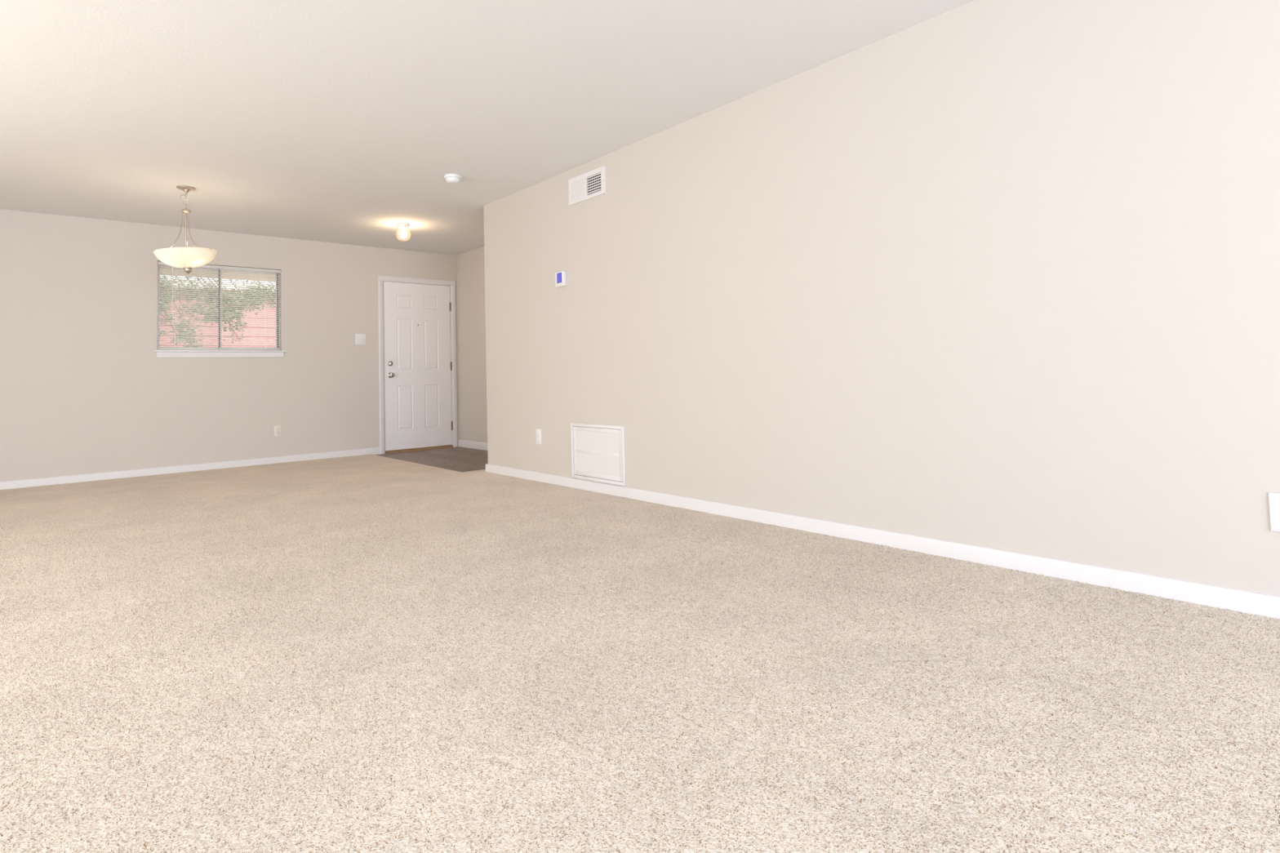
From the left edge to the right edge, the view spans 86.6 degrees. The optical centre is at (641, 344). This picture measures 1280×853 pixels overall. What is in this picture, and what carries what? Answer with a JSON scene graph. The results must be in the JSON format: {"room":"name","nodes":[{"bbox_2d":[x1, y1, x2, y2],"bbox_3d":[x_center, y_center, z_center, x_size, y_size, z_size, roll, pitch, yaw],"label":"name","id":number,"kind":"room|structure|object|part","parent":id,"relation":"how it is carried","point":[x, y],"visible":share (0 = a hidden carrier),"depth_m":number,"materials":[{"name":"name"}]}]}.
{"room":"empty living room","nodes":[
{"label":"empty living room","id":0,"kind":"room"},
{"bbox_2d":[0,208,458,481],"bbox_3d":[-4.880,0.070,6.595,6.850,2.500,0.140,1,-3,-41],"label":"wall","id":1,"kind":"structure","parent":0,"point":[85,388],"depth_m":6.61,"materials":[{"name":"beige paint"}]},
{"bbox_2d":[0,447,380,489],"bbox_3d":[-5.175,1.222,6.158,5.568,0.082,0.013,1,-3,-41],"label":"baseboard","id":2,"kind":"structure","parent":1,"relation":"attached to","point":[5,485],"depth_m":6.68,"materials":[{"name":"white paint"}]},
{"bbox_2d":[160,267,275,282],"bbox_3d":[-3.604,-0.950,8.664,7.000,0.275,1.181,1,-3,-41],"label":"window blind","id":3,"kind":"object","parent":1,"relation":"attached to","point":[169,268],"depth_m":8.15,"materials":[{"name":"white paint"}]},
{"bbox_2d":[154,264,286,357],"bbox_3d":[-4.356,-0.346,7.061,1.172,0.957,0.155,1,-3,-41],"label":"window","id":4,"kind":"structure","parent":1,"relation":"in","point":[160,353],"depth_m":7.03,"materials":[{"name":"white paint"}]},
{"bbox_3d":[-4.606,-0.377,6.920,0.542,0.835,0.020,1,-3,-41],"label":"sash","id":5,"kind":"part","parent":4,"relation":"part of","materials":[{"name":"clear glass"}]},
{"bbox_2d":[157,261,280,350],"bbox_3d":[-4.345,-0.386,7.030,1.099,0.869,0.042,1,-3,-41],"label":"mini blind","id":6,"kind":"object","parent":4,"relation":"attached to","point":[162,264],"visible":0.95,"depth_m":7.02,"materials":[{"name":"plastic"}]},
{"bbox_3d":[-4.651,-0.375,6.769,0.002,0.837,0.029,1,-3,-41],"label":"ladder cord","id":7,"kind":"part","parent":6,"relation":"part of","materials":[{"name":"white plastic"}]},
{"bbox_3d":[-4.625,-0.420,6.766,0.010,0.760,0.010,1,-3,-41],"label":"lift cord","id":8,"kind":"part","parent":6,"relation":"part of","materials":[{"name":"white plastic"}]},
{"bbox_3d":[-4.337,0.042,7.017,1.091,0.012,0.026,1,-3,-41],"label":"rail","id":9,"kind":"part","parent":6,"relation":"part of","materials":[{"name":"plastic"}]},
{"bbox_3d":[-4.047,-0.368,7.299,0.002,0.837,0.029,1,-3,-41],"label":"ladder cord","id":10,"kind":"part","parent":6,"relation":"part of","materials":[{"name":"white fabric"}]},
{"bbox_3d":[-4.327,0.063,7.023,1.172,0.018,0.099,1,-3,-41],"label":"sill","id":11,"kind":"part","parent":4,"relation":"part of","materials":[{"name":"white paint"}]},
{"bbox_3d":[-4.193,-0.374,7.252,0.552,0.835,0.020,1,-3,-41],"label":"sash","id":12,"kind":"part","parent":4,"relation":"part of","materials":[{"name":"clear glass"}]},
{"bbox_2d":[274,425,281,436],"bbox_3d":[-3.909,0.922,7.293,0.073,0.116,0.010,1,-3,-41],"label":"power outlet","id":13,"kind":"object","parent":1,"relation":"attached to","point":[277,428],"visible":1,"depth_m":7.29,"materials":[{"name":"beige plastic"}]},
{"bbox_2d":[355,333,365,344],"bbox_3d":[-3.275,-0.066,7.910,0.122,0.128,0.017,1,-3,-41],"label":"light switch","id":14,"kind":"object","parent":1,"relation":"attached to","point":[360,339],"visible":1,"depth_m":7.91,"materials":[{"name":"white plastic"}]},
{"bbox_2d":[377,275,457,453],"bbox_3d":[-2.770,0.233,8.394,0.982,2.118,0.207,1,-3,-41],"label":"door","id":15,"kind":"structure","parent":1,"relation":"in","point":[418,375],"depth_m":8.35,"materials":[{"name":"white paint"}]},
{"bbox_3d":[-2.987,0.359,8.103,0.066,0.066,0.069,1,-3,-41],"label":"knob","id":16,"kind":"part","parent":15,"relation":"part of","materials":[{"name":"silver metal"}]},
{"bbox_2d":[456,246,487,443],"bbox_3d":[-1.497,0.032,7.828,0.140,2.500,2.475,1,-3,-41],"label":"wall","id":17,"kind":"structure","parent":0,"point":[470,265],"depth_m":8.42,"materials":[{"name":"beige paint"}]},
{"bbox_2d":[0,0,973,255],"bbox_3d":[-0.550,-1.555,1.684,6.850,0.100,13.379,1,-3,-41],"label":"ceiling","id":18,"kind":"structure","parent":0,"point":[342,122],"depth_m":3.75,"materials":[{"name":"white paint"}]},
{"bbox_2d":[153,185,217,276],"bbox_3d":[-3.648,-0.903,5.433,0.426,0.720,0.428,1,-3,-41],"label":"pendant lamp","id":19,"kind":"object","parent":18,"relation":"hanging from","point":[186,258],"visible":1,"depth_m":5.35,"materials":[{"name":"white glass"}]},
{"bbox_3d":[-3.715,-0.896,5.347,0.009,0.348,0.173,-3,-3,38],"label":"arm","id":20,"kind":"part","parent":19,"relation":"part of","materials":[{"name":"silver metal"}]},
{"bbox_3d":[-3.642,-0.690,5.424,0.426,0.151,0.428,1,-3,-41],"label":"lamp shade","id":21,"kind":"part","parent":19,"relation":"part of","materials":[{"name":"white glass"}]},
{"bbox_3d":[-3.646,-0.838,5.431,0.014,0.440,0.014,1,-3,-41],"label":"stem","id":22,"kind":"part","parent":19,"relation":"part of","materials":[{"name":"silver metal"}]},
{"bbox_3d":[-3.540,-0.912,5.418,0.174,0.319,0.010,-2,-2,8],"label":"arm","id":23,"kind":"part","parent":19,"relation":"part of","materials":[{"name":"silver metal"}]},
{"bbox_2d":[396,222,409,238],"bbox_3d":[-2.431,-1.146,6.920,0.144,0.174,0.144,1,-3,-41],"label":"ceiling light","id":24,"kind":"object","parent":18,"relation":"attached to","point":[403,234],"visible":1,"depth_m":6.89,"materials":[{"name":"white glass"}]},
{"bbox_3d":[-2.430,-1.127,6.919,0.072,0.083,0.072,1,-3,-41],"label":"bulb","id":25,"kind":"part","parent":24,"relation":"part of","materials":[{"name":"white glass"}]},
{"bbox_2d":[444,173,462,184],"bbox_3d":[-1.484,-1.297,5.330,0.136,0.057,0.136,1,-3,-41],"label":"smoke detector","id":26,"kind":"object","parent":18,"relation":"attached to","point":[453,179],"visible":1,"depth_m":5.29,"materials":[{"name":"white plastic"}]},
{"bbox_2d":[0,446,1279,852],"bbox_3d":[-0.492,0.966,1.663,6.670,0.060,13.239,1,-3,-41],"label":"floor","id":27,"kind":"structure","parent":0,"point":[370,653],"depth_m":1.86,"materials":[{"name":"carpet"}]},
{"bbox_2d":[483,0,1279,596],"bbox_3d":[2.515,-0.298,2.552,1.078,2.500,10.764,1,-3,-41],"label":"wall","id":28,"kind":"structure","parent":0,"point":[1004,275],"depth_m":2.99,"materials":[{"name":"beige paint"}]},
{"bbox_2d":[535,428,542,444],"bbox_3d":[-0.844,0.747,5.541,0.008,0.124,0.078,1,-3,-41],"label":"power outlet","id":29,"kind":"object","parent":28,"relation":"attached to","point":[538,432],"visible":1,"depth_m":5.54,"materials":[{"name":"white plastic"}]},
{"bbox_2d":[555,271,566,287],"bbox_3d":[-0.637,-0.514,5.306,0.028,0.114,0.120,1,-3,-41],"label":"thermostat","id":30,"kind":"object","parent":28,"relation":"attached to","point":[560,277],"visible":1,"depth_m":5.28,"materials":[{"name":"white plastic"}]},
{"bbox_2d":[568,165,605,205],"bbox_3d":[-0.416,-1.186,5.075,0.012,0.200,0.447,1,-3,-41],"label":"air vent","id":31,"kind":"object","parent":28,"relation":"in","point":[592,184],"visible":1,"depth_m":5.07,"materials":[{"name":"white metal"}]},
{"bbox_2d":[570,422,626,485],"bbox_3d":[-0.329,0.786,4.950,0.014,0.412,0.629,1,-3,-41],"label":"air vent","id":32,"kind":"object","parent":28,"relation":"attached to","point":[596,451],"visible":1,"depth_m":4.93,"materials":[{"name":"white metal"}]},
{"bbox_2d":[457,439,1279,619],"bbox_3d":[1.626,0.923,3.433,0.951,0.088,13.099,1,-3,-41],"label":"baseboard","id":33,"kind":"structure","parent":28,"relation":"attached to","point":[1250,602],"depth_m":2.96,"materials":[{"name":"white paint"}]},
{"bbox_2d":[1268,492,1279,532],"bbox_3d":[2.089,0.546,2.204,0.008,0.126,0.079,1,-3,-41],"label":"wall plate","id":34,"kind":"object","parent":28,"relation":"attached to","point":[1273,498],"visible":1,"depth_m":2.22,"materials":[{"name":"white plastic"}]},
{"label":"outside","id":35,"kind":"structure","parent":0,"visible":0},
{"bbox_3d":[-18.707,2.871,28.849,70.000,0.300,51.761,1,-3,-41],"label":"ground","id":36,"kind":"structure","parent":35,"visible":0},
{"bbox_2d":[159,275,275,346],"bbox_3d":[-6.934,-0.545,9.140,8.556,4.541,1.883,1,-3,-41],"label":"leafy tree","id":37,"kind":"object","parent":36,"relation":"on","point":[242,323],"visible":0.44,"depth_m":9.40,"materials":[{"name":"green plant"}]},
{"bbox_2d":[159,279,275,346],"bbox_3d":[-8.312,0.410,14.008,22.400,2.810,4.380,1,-3,-41],"label":"building","id":38,"kind":"structure","parent":36,"relation":"on","point":[274,325],"depth_m":12.11,"materials":[{"name":"red brick"}]}
]}

